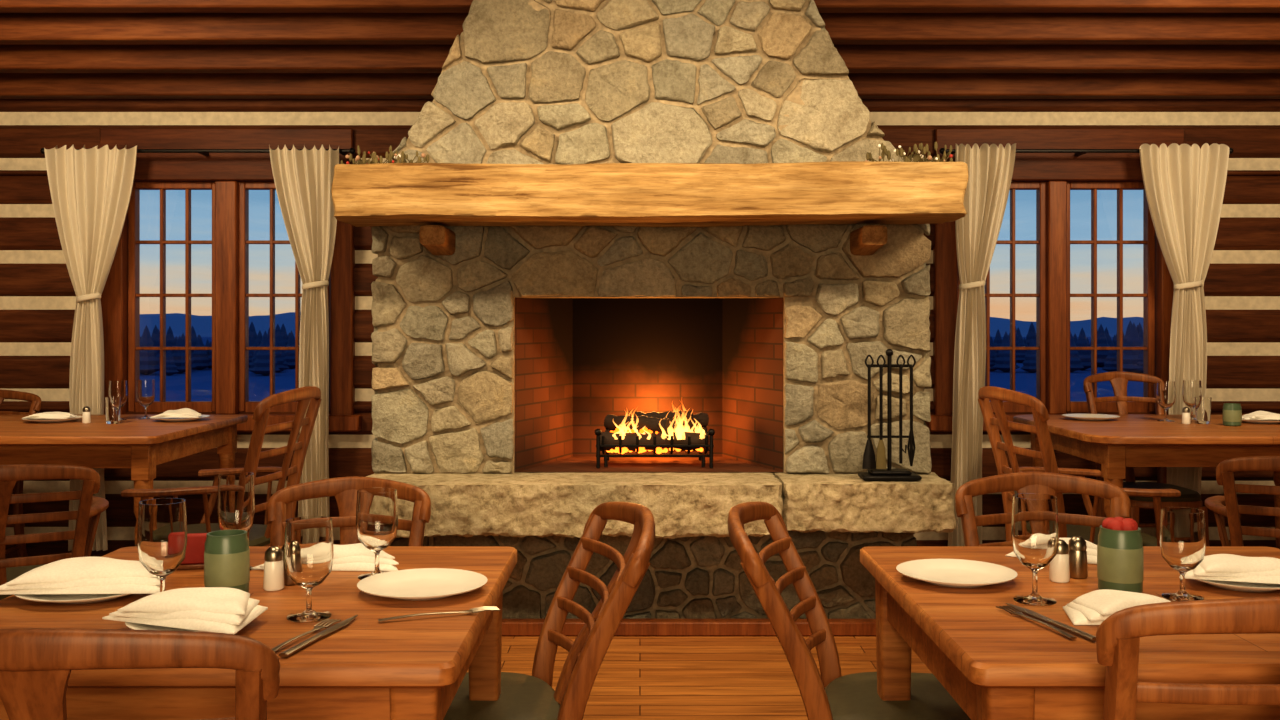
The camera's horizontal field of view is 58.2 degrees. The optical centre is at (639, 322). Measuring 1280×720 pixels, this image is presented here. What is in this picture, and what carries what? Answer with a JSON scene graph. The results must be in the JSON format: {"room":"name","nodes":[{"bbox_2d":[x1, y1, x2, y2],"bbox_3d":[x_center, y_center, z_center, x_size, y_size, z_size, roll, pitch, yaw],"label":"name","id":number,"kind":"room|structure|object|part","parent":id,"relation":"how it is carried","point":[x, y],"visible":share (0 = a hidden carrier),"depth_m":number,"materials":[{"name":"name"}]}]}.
{"room":"lodge restaurant","nodes":[
{"label":"lodge restaurant","id":0,"kind":"room"},
{"bbox_2d":[0,99,1279,558],"bbox_3d":[0.000,0.030,5.763,9.200,2.340,0.195,0,0,0],"label":"wall","id":1,"kind":"structure","parent":0,"point":[1241,287],"depth_m":5.67,"materials":[{"name":"brown wood"}]},
{"bbox_2d":[40,148,354,155],"bbox_3d":[-2.120,-0.825,5.567,1.510,0.030,0.135,0,0,0],"label":"curtain rod","id":2,"kind":"object","parent":1,"relation":"attached to","point":[205,152],"visible":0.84,"depth_m":5.51,"materials":[{"name":"black metal"}]},
{"bbox_2d":[44,145,136,550],"bbox_3d":[-2.600,0.116,5.456,0.429,1.929,0.085,0,0,0],"label":"curtain","id":3,"kind":"object","parent":2,"relation":"hanging from","point":[91,189],"visible":0.73,"depth_m":5.46,"materials":[{"name":"beige fabric"}]},
{"bbox_2d":[269,144,338,516],"bbox_3d":[-1.599,0.116,5.458,0.330,1.929,0.088,0,0,0],"label":"curtain","id":4,"kind":"object","parent":2,"relation":"hanging from","point":[302,178],"visible":0.84,"depth_m":5.45,"materials":[{"name":"beige fabric"}]},
{"bbox_2d":[100,128,361,431],"bbox_3d":[-2.030,-0.212,5.700,1.320,1.485,0.200,0,0,0],"label":"window","id":5,"kind":"structure","parent":1,"relation":"in","point":[230,177],"depth_m":5.65,"materials":[{"name":"brown wood"}]},
{"bbox_2d":[926,128,1183,431],"bbox_3d":[2.060,-0.212,5.700,1.300,1.485,0.200,0,0,0],"label":"window","id":6,"kind":"structure","parent":1,"relation":"in","point":[1052,176],"depth_m":5.65,"materials":[{"name":"brown wood"}]},
{"bbox_2d":[939,148,1232,155],"bbox_3d":[2.140,-0.825,5.567,1.410,0.030,0.135,0,0,0],"label":"curtain rod","id":7,"kind":"object","parent":1,"relation":"attached to","point":[1078,152],"visible":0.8,"depth_m":5.51,"materials":[{"name":"black metal"}]},
{"bbox_2d":[948,143,1015,545],"bbox_3d":[1.625,0.113,5.456,0.319,1.934,0.086,0,0,0],"label":"curtain","id":8,"kind":"object","parent":7,"relation":"hanging from","point":[990,169],"visible":0.84,"depth_m":5.45,"materials":[{"name":"beige fabric"}]},
{"bbox_2d":[1139,143,1228,494],"bbox_3d":[2.580,0.113,5.457,0.419,1.934,0.085,0,0,0],"label":"curtain","id":9,"kind":"object","parent":7,"relation":"hanging from","point":[1184,184],"visible":0.65,"depth_m":5.45,"materials":[{"name":"beige fabric"}]},
{"bbox_2d":[0,0,1279,98],"bbox_3d":[0.000,-2.156,1.665,9.200,2.123,7.930,0,0,0],"label":"ceiling beams","id":10,"kind":"structure","parent":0,"point":[50,49],"depth_m":5.26,"materials":[{"name":"brown wood"}]},
{"bbox_2d":[467,636,931,719],"bbox_3d":[0.000,1.260,1.675,9.200,0.120,8.550,0,0,0],"label":"floor","id":11,"kind":"structure","parent":0,"point":[638,677],"depth_m":3.95,"materials":[{"name":"brown wood"}]},
{"bbox_2d":[0,390,41,556],"bbox_3d":[-3.020,0.758,5.116,0.496,0.894,0.563,0,0,0],"label":"dining chair","id":12,"kind":"object","parent":11,"relation":"on","point":[36,404],"visible":0.43,"depth_m":5.30,"materials":[{"name":"brown wood"}]},
{"bbox_2d":[0,464,108,599],"bbox_3d":[-1.809,0.788,3.241,0.585,0.834,0.569,0,0,-29],"label":"armchair","id":13,"kind":"object","parent":11,"relation":"on","point":[87,516],"visible":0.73,"depth_m":3.12,"materials":[{"name":"brown wood"}]},
{"bbox_2d":[0,415,247,544],"bbox_3d":[-2.445,0.810,4.765,1.310,0.780,1.030,0,0,0],"label":"dining table","id":14,"kind":"object","parent":11,"relation":"on","point":[140,445],"visible":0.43,"depth_m":4.37,"materials":[{"name":"brown wood"}]},
{"bbox_2d":[22,416,81,422],"bbox_3d":[-2.500,0.411,4.900,0.240,0.016,0.240,0,0,0],"label":"dinner plate","id":15,"kind":"object","parent":14,"relation":"on","point":[38,420],"visible":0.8,"depth_m":4.85,"materials":[{"name":"white ceramic"}]},
{"bbox_2d":[23,412,76,418],"bbox_3d":[-2.501,0.391,4.900,0.207,0.022,0.139,0,0,5],"label":"linen napkin","id":16,"kind":"object","parent":15,"relation":"on","point":[46,415],"visible":1,"depth_m":4.85,"materials":[{"name":"white fabric"}]},
{"bbox_2d":[82,406,90,422],"bbox_3d":[-2.320,0.384,4.820,0.034,0.071,0.034,0,0,0],"label":"salt shaker","id":17,"kind":"object","parent":14,"relation":"on","point":[86,416],"visible":1,"depth_m":4.81,"materials":[{"name":"white ceramic"}]},
{"bbox_2d":[104,397,120,423],"bbox_3d":[-2.200,0.364,4.800,0.064,0.110,0.064,0,0,0],"label":"water glass","id":18,"kind":"object","parent":14,"relation":"on","point":[112,404],"visible":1,"depth_m":4.78,"materials":[{"name":"clear glass"}]},
{"bbox_2d":[108,380,127,419],"bbox_3d":[-2.260,0.335,4.980,0.076,0.170,0.076,0,0,0],"label":"wine glass","id":19,"kind":"object","parent":14,"relation":"on","point":[117,388],"visible":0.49,"depth_m":4.95,"materials":[{"name":"clear glass"}]},
{"bbox_2d":[136,379,154,418],"bbox_3d":[-2.170,0.335,5.050,0.076,0.170,0.076,0,0,0],"label":"wine glass","id":20,"kind":"object","parent":14,"relation":"on","point":[145,393],"visible":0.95,"depth_m":5.02,"materials":[{"name":"clear glass"}]},
{"bbox_2d":[150,415,208,421],"bbox_3d":[-1.980,0.411,4.950,0.240,0.016,0.240,0,0,0],"label":"dinner plate","id":21,"kind":"object","parent":14,"relation":"on","point":[165,419],"visible":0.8,"depth_m":4.89,"materials":[{"name":"white ceramic"}]},
{"bbox_2d":[152,408,200,417],"bbox_3d":[-1.986,0.385,4.938,0.206,0.035,0.150,0,0,-11],"label":"linen napkin","id":22,"kind":"object","parent":21,"relation":"on","point":[184,412],"visible":1,"depth_m":4.91,"materials":[{"name":"white fabric"}]},
{"bbox_2d":[0,628,279,719],"bbox_3d":[-0.662,0.764,1.484,0.496,0.882,0.563,0,0,-3],"label":"dining chair","id":23,"kind":"object","parent":11,"relation":"on","point":[36,664],"visible":1,"depth_m":1.23,"materials":[{"name":"brown wood"}]},
{"bbox_2d":[121,386,321,545],"bbox_3d":[-1.404,0.711,3.945,0.569,0.989,0.585,0,0,6],"label":"armchair","id":24,"kind":"object","parent":11,"relation":"on","point":[259,534],"visible":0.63,"depth_m":3.89,"materials":[{"name":"brown wood"}]},
{"bbox_2d":[0,546,516,719],"bbox_3d":[-0.630,0.820,1.875,0.780,0.760,0.790,0,0,0],"label":"dining table","id":25,"kind":"object","parent":11,"relation":"on","point":[408,668],"visible":0.63,"depth_m":1.58,"materials":[{"name":"brown wood"}]},
{"bbox_2d":[13,594,129,603],"bbox_3d":[-0.890,0.431,1.860,0.220,0.016,0.220,0,0,0],"label":"dinner plate","id":26,"kind":"object","parent":25,"relation":"on","point":[54,598],"visible":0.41,"depth_m":1.80,"materials":[{"name":"white ceramic"}]},
{"bbox_2d":[0,557,159,594],"bbox_3d":[-0.896,0.401,1.847,0.277,0.042,0.165,0,0,-11],"label":"linen napkin","id":27,"kind":"object","parent":26,"relation":"on","point":[77,575],"visible":0.94,"depth_m":1.81,"materials":[{"name":"white fabric"}]},
{"bbox_2d":[137,498,186,591],"bbox_3d":[-0.735,0.357,1.770,0.072,0.165,0.072,0,0,0],"label":"wine glass","id":28,"kind":"object","parent":25,"relation":"on","point":[162,522],"visible":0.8,"depth_m":1.74,"materials":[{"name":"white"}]},
{"bbox_2d":[125,622,205,631],"bbox_3d":[-0.645,0.431,1.660,0.180,0.016,0.180,0,0,0],"label":"dinner plate","id":29,"kind":"object","parent":25,"relation":"on","point":[133,626],"visible":0.15,"depth_m":1.63,"materials":[{"name":"white ceramic"}]},
{"bbox_2d":[102,587,267,633],"bbox_3d":[-0.651,0.403,1.646,0.227,0.038,0.148,0,0,9],"label":"linen napkin","id":30,"kind":"object","parent":29,"relation":"on","point":[226,610],"visible":1,"depth_m":1.61,"materials":[{"name":"white fabric"}]},
{"bbox_2d":[177,533,206,569],"bbox_3d":[-0.800,0.408,2.060,0.090,0.062,0.024,0,0,-12],"label":"card holder","id":31,"kind":"object","parent":25,"relation":"on","point":[194,556],"visible":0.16,"depth_m":2.05,"materials":[{"name":"red wood"}]},
{"bbox_2d":[204,529,249,591],"bbox_3d":[-0.668,0.390,1.860,0.070,0.100,0.070,0,0,0],"label":"candle jar","id":32,"kind":"object","parent":25,"relation":"on","point":[227,552],"visible":0.84,"depth_m":1.83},
{"bbox_2d":[217,472,254,569],"bbox_3d":[-0.720,0.354,2.050,0.064,0.170,0.064,0,0,-19],"label":"wine glass","id":33,"kind":"object","parent":25,"relation":"on","point":[236,497],"visible":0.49,"depth_m":2.02,"materials":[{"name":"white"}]},
{"bbox_2d":[263,546,283,590],"bbox_3d":[-0.605,0.404,1.900,0.034,0.071,0.034,0,0,0],"label":"salt shaker","id":34,"kind":"object","parent":25,"relation":"on","point":[273,580],"visible":1,"depth_m":1.89,"materials":[{"name":"white ceramic"}]},
{"bbox_2d":[281,545,295,585],"bbox_3d":[-0.590,0.404,1.940,0.034,0.071,0.034,0,0,0],"label":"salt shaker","id":35,"kind":"object","parent":25,"relation":"on","point":[287,581],"visible":0.12,"depth_m":1.93,"materials":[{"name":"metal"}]},
{"bbox_2d":[272,619,340,651],"bbox_3d":[-0.470,0.435,1.600,0.021,0.006,0.180,0,0,14],"label":"fork","id":36,"kind":"object","parent":25,"relation":"on","point":[327,621],"visible":0.88,"depth_m":1.63,"materials":[{"name":"metal"}]},
{"bbox_2d":[284,516,333,621],"bbox_3d":[-0.495,0.367,1.720,0.072,0.145,0.072,0,0,0],"label":"wine glass","id":37,"kind":"object","parent":25,"relation":"on","point":[308,545],"visible":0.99,"depth_m":1.70,"materials":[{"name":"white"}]},
{"bbox_2d":[279,615,357,656],"bbox_3d":[-0.443,0.435,1.610,0.018,0.006,0.210,0,0,13],"label":"table knife","id":38,"kind":"object","parent":25,"relation":"on","point":[341,624],"visible":1,"depth_m":1.59,"materials":[{"name":"metal"}]},
{"bbox_2d":[252,543,398,571],"bbox_3d":[-0.566,0.421,2.090,0.265,0.036,0.147,0,0,-6],"label":"linen napkin","id":39,"kind":"object","parent":25,"relation":"on","point":[350,557],"visible":0.46,"depth_m":2.06,"materials":[{"name":"white fabric"}]},
{"bbox_2d":[356,488,397,579],"bbox_3d":[-0.455,0.364,1.990,0.072,0.150,0.072,0,0,0],"label":"wine glass","id":40,"kind":"object","parent":25,"relation":"on","point":[376,508],"visible":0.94,"depth_m":1.96,"materials":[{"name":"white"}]},
{"bbox_2d":[357,568,487,600],"bbox_3d":[-0.355,0.431,1.880,0.210,0.016,0.210,0,0,0],"label":"dinner plate","id":41,"kind":"object","parent":25,"relation":"on","point":[419,584],"visible":1,"depth_m":1.90,"materials":[{"name":"white ceramic"}]},
{"bbox_2d":[378,606,499,621],"bbox_3d":[-0.300,0.435,1.720,0.180,0.006,0.021,0,0,-21],"label":"table knife","id":42,"kind":"object","parent":25,"relation":"on","point":[484,608],"visible":1,"depth_m":1.73,"materials":[{"name":"metal"}]},
{"bbox_2d":[266,476,430,545],"bbox_3d":[-0.658,0.783,2.436,0.373,0.844,0.563,0,0,-3],"label":"dining chair","id":43,"kind":"object","parent":11,"relation":"on","point":[344,489],"visible":0.28,"depth_m":2.66,"materials":[{"name":"brown wood"}]},
{"bbox_2d":[443,502,654,719],"bbox_3d":[-0.273,0.783,2.197,0.598,0.844,0.496,0,0,-11],"label":"dining chair","id":44,"kind":"object","parent":11,"relation":"on","point":[522,696],"visible":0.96,"depth_m":2.21,"materials":[{"name":"brown wood"}]},
{"bbox_2d":[371,223,931,618],"bbox_3d":[0.040,0.350,5.048,2.230,1.701,1.184,0,0,0],"label":"stone fireplace","id":45,"kind":"object","parent":11,"relation":"on","point":[443,336],"visible":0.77,"depth_m":4.53,"materials":[{"name":"beige stone"}]},
{"bbox_2d":[419,225,455,254],"bbox_3d":[-0.775,-0.315,4.404,0.100,0.099,0.239,0,0,0],"label":"corbel","id":46,"kind":"object","parent":45,"relation":"attached to","point":[438,239],"depth_m":4.29,"materials":[{"name":"brown wood"}]},
{"bbox_2d":[387,0,903,164],"bbox_3d":[0.025,-0.960,5.072,2.299,0.920,1.136,0,0,0],"label":"stone chimney","id":47,"kind":"object","parent":45,"relation":"on","point":[523,81],"visible":0.68,"depth_m":4.54,"materials":[{"name":"beige stone"}]},
{"bbox_2d":[515,297,782,471],"bbox_3d":[0.036,0.087,4.853,1.068,1.014,0.535,0,0,0],"label":"lining","id":48,"kind":"object","parent":45,"relation":"in","point":[579,361],"depth_m":5.05,"materials":[{"name":"orange brick"}]},
{"bbox_2d":[600,410,708,453],"bbox_3d":[0.057,0.453,4.815,0.472,0.174,0.258,0,0,0],"label":"logs","id":49,"kind":"object","parent":48,"relation":"on","point":[663,425],"visible":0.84,"depth_m":4.76},
{"bbox_3d":[0.060,0.510,4.827,0.490,0.160,0.323,0,0,0],"label":"fire grate","id":50,"kind":"part","parent":48,"relation":"part of","materials":[{"name":"black metal"}]},
{"bbox_2d":[331,161,967,226],"bbox_3d":[0.035,-0.482,4.329,2.329,0.216,0.361,0,0,0],"label":"mantel beam","id":51,"kind":"object","parent":45,"relation":"attached to","point":[893,192],"visible":1,"depth_m":4.16,"materials":[{"name":"brown wood"}]},
{"bbox_2d":[341,145,429,164],"bbox_3d":[-0.976,-0.631,4.381,0.342,0.089,0.069,0,0,0],"label":"flower garland","id":52,"kind":"object","parent":51,"relation":"on","point":[393,159],"visible":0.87,"depth_m":4.37,"materials":[{"name":"green plant"}]},
{"bbox_2d":[865,142,952,161],"bbox_3d":[1.026,-0.643,4.378,0.337,0.099,0.070,0,0,0],"label":"flower garland","id":53,"kind":"object","parent":51,"relation":"on","point":[900,152],"visible":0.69,"depth_m":4.37,"materials":[{"name":"green plant"}]},
{"bbox_2d":[368,472,954,538],"bbox_3d":[0.056,0.699,4.430,2.254,0.207,0.410,0,0,0],"label":"stone hearth","id":54,"kind":"object","parent":45,"relation":"on","point":[545,504],"visible":0.74,"depth_m":4.25,"materials":[{"name":"beige stone"}]},
{"bbox_2d":[858,349,921,480],"bbox_3d":[0.950,0.345,4.380,0.220,0.495,0.120,0,0,0],"label":"fireplace tool set","id":55,"kind":"object","parent":54,"relation":"on","point":[877,468],"visible":1,"depth_m":4.36,"materials":[{"name":"black metal"}]},
{"bbox_2d":[502,619,875,635],"bbox_3d":[0.050,1.173,4.430,2.100,0.055,0.060,0,0,0],"label":"trim","id":56,"kind":"structure","parent":45,"relation":"attached to","point":[510,627],"depth_m":4.40,"materials":[{"name":"brown wood"}]},
{"bbox_2d":[850,225,886,254],"bbox_3d":[0.875,-0.315,4.404,0.100,0.099,0.239,0,0,0],"label":"corbel","id":57,"kind":"object","parent":45,"relation":"attached to","point":[865,240],"depth_m":4.29,"materials":[{"name":"brown wood"}]},
{"bbox_2d":[728,502,970,719],"bbox_3d":[0.468,0.783,2.197,0.598,0.844,0.496,0,0,11],"label":"dining chair","id":58,"kind":"object","parent":11,"relation":"on","point":[830,695],"visible":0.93,"depth_m":2.18,"materials":[{"name":"brown wood"}]},
{"bbox_2d":[955,472,1130,545],"bbox_3d":[0.907,0.778,2.446,0.392,0.854,0.563,0,0,6],"label":"dining chair","id":59,"kind":"object","parent":11,"relation":"on","point":[1047,483],"visible":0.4,"depth_m":2.67,"materials":[{"name":"brown wood"}]},
{"bbox_2d":[860,546,1279,719],"bbox_3d":[0.840,0.820,1.875,0.820,0.760,0.790,0,0,0],"label":"dining table","id":60,"kind":"object","parent":11,"relation":"on","point":[995,663],"visible":0.7,"depth_m":1.62,"materials":[{"name":"brown wood"}]},
{"bbox_2d":[896,559,1017,587],"bbox_3d":[0.540,0.431,1.965,0.200,0.016,0.200,0,0,0],"label":"dinner plate","id":61,"kind":"object","parent":60,"relation":"on","point":[958,573],"visible":1,"depth_m":1.99,"materials":[{"name":"white ceramic"}]},
{"bbox_2d":[1011,493,1058,605],"bbox_3d":[0.625,0.357,1.820,0.072,0.165,0.072,0,0,0],"label":"wine glass","id":62,"kind":"object","parent":60,"relation":"on","point":[1035,525],"visible":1,"depth_m":1.79,"materials":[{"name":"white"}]},
{"bbox_2d":[996,605,1076,638],"bbox_3d":[0.578,0.435,1.680,0.021,0.006,0.180,0,0,-14],"label":"fork","id":63,"kind":"object","parent":60,"relation":"on","point":[1006,608],"visible":1,"depth_m":1.69,"materials":[{"name":"metal"}]},
{"bbox_2d":[1006,603,1095,640],"bbox_3d":[0.600,0.435,1.685,0.018,0.006,0.210,0,0,-16],"label":"table knife","id":64,"kind":"object","parent":60,"relation":"on","point":[1030,612],"visible":0.95,"depth_m":1.66,"materials":[{"name":"metal"}]},
{"bbox_2d":[1006,538,1096,563],"bbox_3d":[0.780,0.420,2.163,0.180,0.038,0.129,0,0,11],"label":"linen napkin","id":65,"kind":"object","parent":60,"relation":"on","point":[1091,549],"visible":0.12,"depth_m":2.12,"materials":[{"name":"white fabric"}]},
{"bbox_2d":[1049,539,1069,582],"bbox_3d":[0.715,0.404,1.960,0.034,0.071,0.034,0,0,0],"label":"salt shaker","id":66,"kind":"object","parent":60,"relation":"on","point":[1059,569],"visible":0.71,"depth_m":1.95,"materials":[{"name":"white ceramic"}]},
{"bbox_2d":[1068,536,1087,578],"bbox_3d":[0.757,0.404,1.990,0.034,0.071,0.034,0,0,0],"label":"pepper shaker","id":67,"kind":"object","parent":60,"relation":"on","point":[1077,545],"visible":0.93,"depth_m":1.98,"materials":[{"name":"metal"}]},
{"bbox_2d":[1063,589,1170,624],"bbox_3d":[0.711,0.422,1.719,0.183,0.034,0.134,0,0,-17],"label":"linen napkin","id":68,"kind":"object","parent":60,"relation":"on","point":[1093,607],"visible":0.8,"depth_m":1.70,"materials":[{"name":"white fabric"}]},
{"bbox_2d":[1097,517,1143,592],"bbox_3d":[0.785,0.379,1.880,0.070,0.120,0.070,0,0,0],"label":"candle jar","id":69,"kind":"object","parent":60,"relation":"on","point":[1120,550],"visible":0.96,"depth_m":1.85,"materials":[{"name":"green ceramic"}]},
{"bbox_2d":[1159,507,1205,600],"bbox_3d":[0.868,0.369,1.840,0.068,0.140,0.068,0,0,0],"label":"wine glass","id":70,"kind":"object","parent":60,"relation":"on","point":[1182,536],"visible":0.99,"depth_m":1.82,"materials":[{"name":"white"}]},
{"bbox_2d":[1194,579,1279,591],"bbox_3d":[1.010,0.431,1.930,0.190,0.016,0.190,0,0,0],"label":"dinner plate","id":71,"kind":"object","parent":60,"relation":"on","point":[1229,585],"visible":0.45,"depth_m":1.89,"materials":[{"name":"white ceramic"}]},
{"bbox_2d":[1179,554,1279,583],"bbox_3d":[0.998,0.406,1.923,0.206,0.032,0.143,0,0,6],"label":"linen napkin","id":72,"kind":"object","parent":71,"relation":"on","point":[1221,567],"visible":0.92,"depth_m":1.89,"materials":[{"name":"white fabric"}]},
{"bbox_2d":[978,386,1180,545],"bbox_3d":[1.474,0.711,3.942,0.569,0.989,0.585,0,0,-6],"label":"dining chair","id":73,"kind":"object","parent":11,"relation":"on","point":[997,395],"visible":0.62,"depth_m":3.87,"materials":[{"name":"brown wood"}]},
{"bbox_2d":[1083,371,1208,545],"bbox_3d":[2.240,0.716,5.116,0.373,0.979,0.563,0,0,0],"label":"dining chair","id":74,"kind":"object","parent":11,"relation":"on","point":[1189,498],"visible":0.42,"depth_m":5.25,"materials":[{"name":"brown wood"}]},
{"bbox_2d":[1013,415,1279,548],"bbox_3d":[2.340,0.810,4.765,1.320,0.780,1.030,0,0,0],"label":"dining table","id":75,"kind":"object","parent":11,"relation":"on","point":[1117,444],"visible":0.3,"depth_m":4.35,"materials":[{"name":"brown wood"}]},
{"bbox_2d":[1062,414,1120,420],"bbox_3d":[1.960,0.411,5.000,0.240,0.016,0.240,0,0,0],"label":"dinner plate","id":76,"kind":"object","parent":75,"relation":"on","point":[1088,417],"visible":1,"depth_m":5.03,"materials":[{"name":"white ceramic"}]},
{"bbox_2d":[1156,381,1175,421],"bbox_3d":[2.250,0.335,4.920,0.076,0.170,0.076,0,0,0],"label":"wine glass","id":77,"kind":"object","parent":75,"relation":"on","point":[1165,390],"visible":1,"depth_m":4.89,"materials":[{"name":"clear glass"}]},
{"bbox_2d":[1182,407,1190,423],"bbox_3d":[2.270,0.384,4.780,0.034,0.071,0.034,0,0,0],"label":"salt shaker","id":78,"kind":"object","parent":75,"relation":"on","point":[1185,411],"visible":1,"depth_m":4.77,"materials":[{"name":"white ceramic"}]},
{"bbox_2d":[1182,380,1201,419],"bbox_3d":[2.400,0.335,5.000,0.076,0.170,0.076,0,0,0],"label":"wine glass","id":79,"kind":"object","parent":75,"relation":"on","point":[1192,389],"visible":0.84,"depth_m":4.97,"materials":[{"name":"clear glass"}]},
{"bbox_2d":[1195,397,1211,423],"bbox_3d":[2.350,0.364,4.800,0.064,0.110,0.064,0,0,0],"label":"water glass","id":80,"kind":"object","parent":75,"relation":"on","point":[1202,404],"visible":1,"depth_m":4.78,"materials":[{"name":"clear glass"}]},
{"bbox_2d":[1223,403,1241,425],"bbox_3d":[2.420,0.374,4.700,0.070,0.090,0.070,0,0,0],"label":"candle jar","id":81,"kind":"object","parent":75,"relation":"on","point":[1232,412],"visible":1,"depth_m":4.67,"materials":[{"name":"green glass"}]},
{"bbox_2d":[1242,419,1279,423],"bbox_3d":[2.620,0.411,4.850,0.240,0.016,0.240,0,0,0],"label":"dinner plate","id":82,"kind":"object","parent":75,"relation":"on","point":[1243,420],"visible":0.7,"depth_m":4.78,"materials":[{"name":"white ceramic"}]},
{"bbox_2d":[1242,411,1279,419],"bbox_3d":[2.615,0.386,4.840,0.206,0.031,0.144,0,0,-11],"label":"linen napkin","id":83,"kind":"object","parent":82,"relation":"on","point":[1257,415],"visible":0.99,"depth_m":4.80,"materials":[{"name":"white fabric"}]},
{"bbox_2d":[1096,596,1279,719],"bbox_3d":[0.802,0.763,1.624,0.496,0.884,0.563,0,0,-2],"label":"dining chair","id":84,"kind":"object","parent":11,"relation":"on","point":[1118,636],"visible":1,"depth_m":1.39,"materials":[{"name":"brown wood"}]},
{"bbox_2d":[1205,456,1279,545],"bbox_3d":[1.919,0.778,3.261,0.585,0.854,0.569,0,0,29],"label":"dining chair","id":85,"kind":"object","parent":11,"relation":"on","point":[1225,469],"visible":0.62,"depth_m":3.17,"materials":[{"name":"brown wood"}]},
{"label":"outside","id":86,"kind":"structure","parent":0,"visible":0},
{"bbox_2d":[140,337,1142,400],"bbox_3d":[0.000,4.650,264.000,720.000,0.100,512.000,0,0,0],"label":"ground","id":87,"kind":"structure","parent":86,"point":[201,380],"depth_m":87.44,"materials":[{"name":"blue snow"}]},
{"bbox_2d":[140,312,1142,336],"bbox_3d":[0.000,0.261,400.000,660.000,8.679,40.000,0,0,0],"label":"hills","id":88,"kind":"structure","parent":87,"relation":"on","point":[202,325],"depth_m":404.00,"materials":[{"name":"blue"}]},
{"bbox_2d":[140,320,1142,375],"bbox_3d":[0.118,2.136,129.987,221.558,4.928,62.375,0,0,0],"label":"tree line","id":89,"kind":"object","parent":87,"relation":"on","point":[259,360],"visible":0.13,"depth_m":107.16,"materials":[{"name":"blue plant"}]}
]}

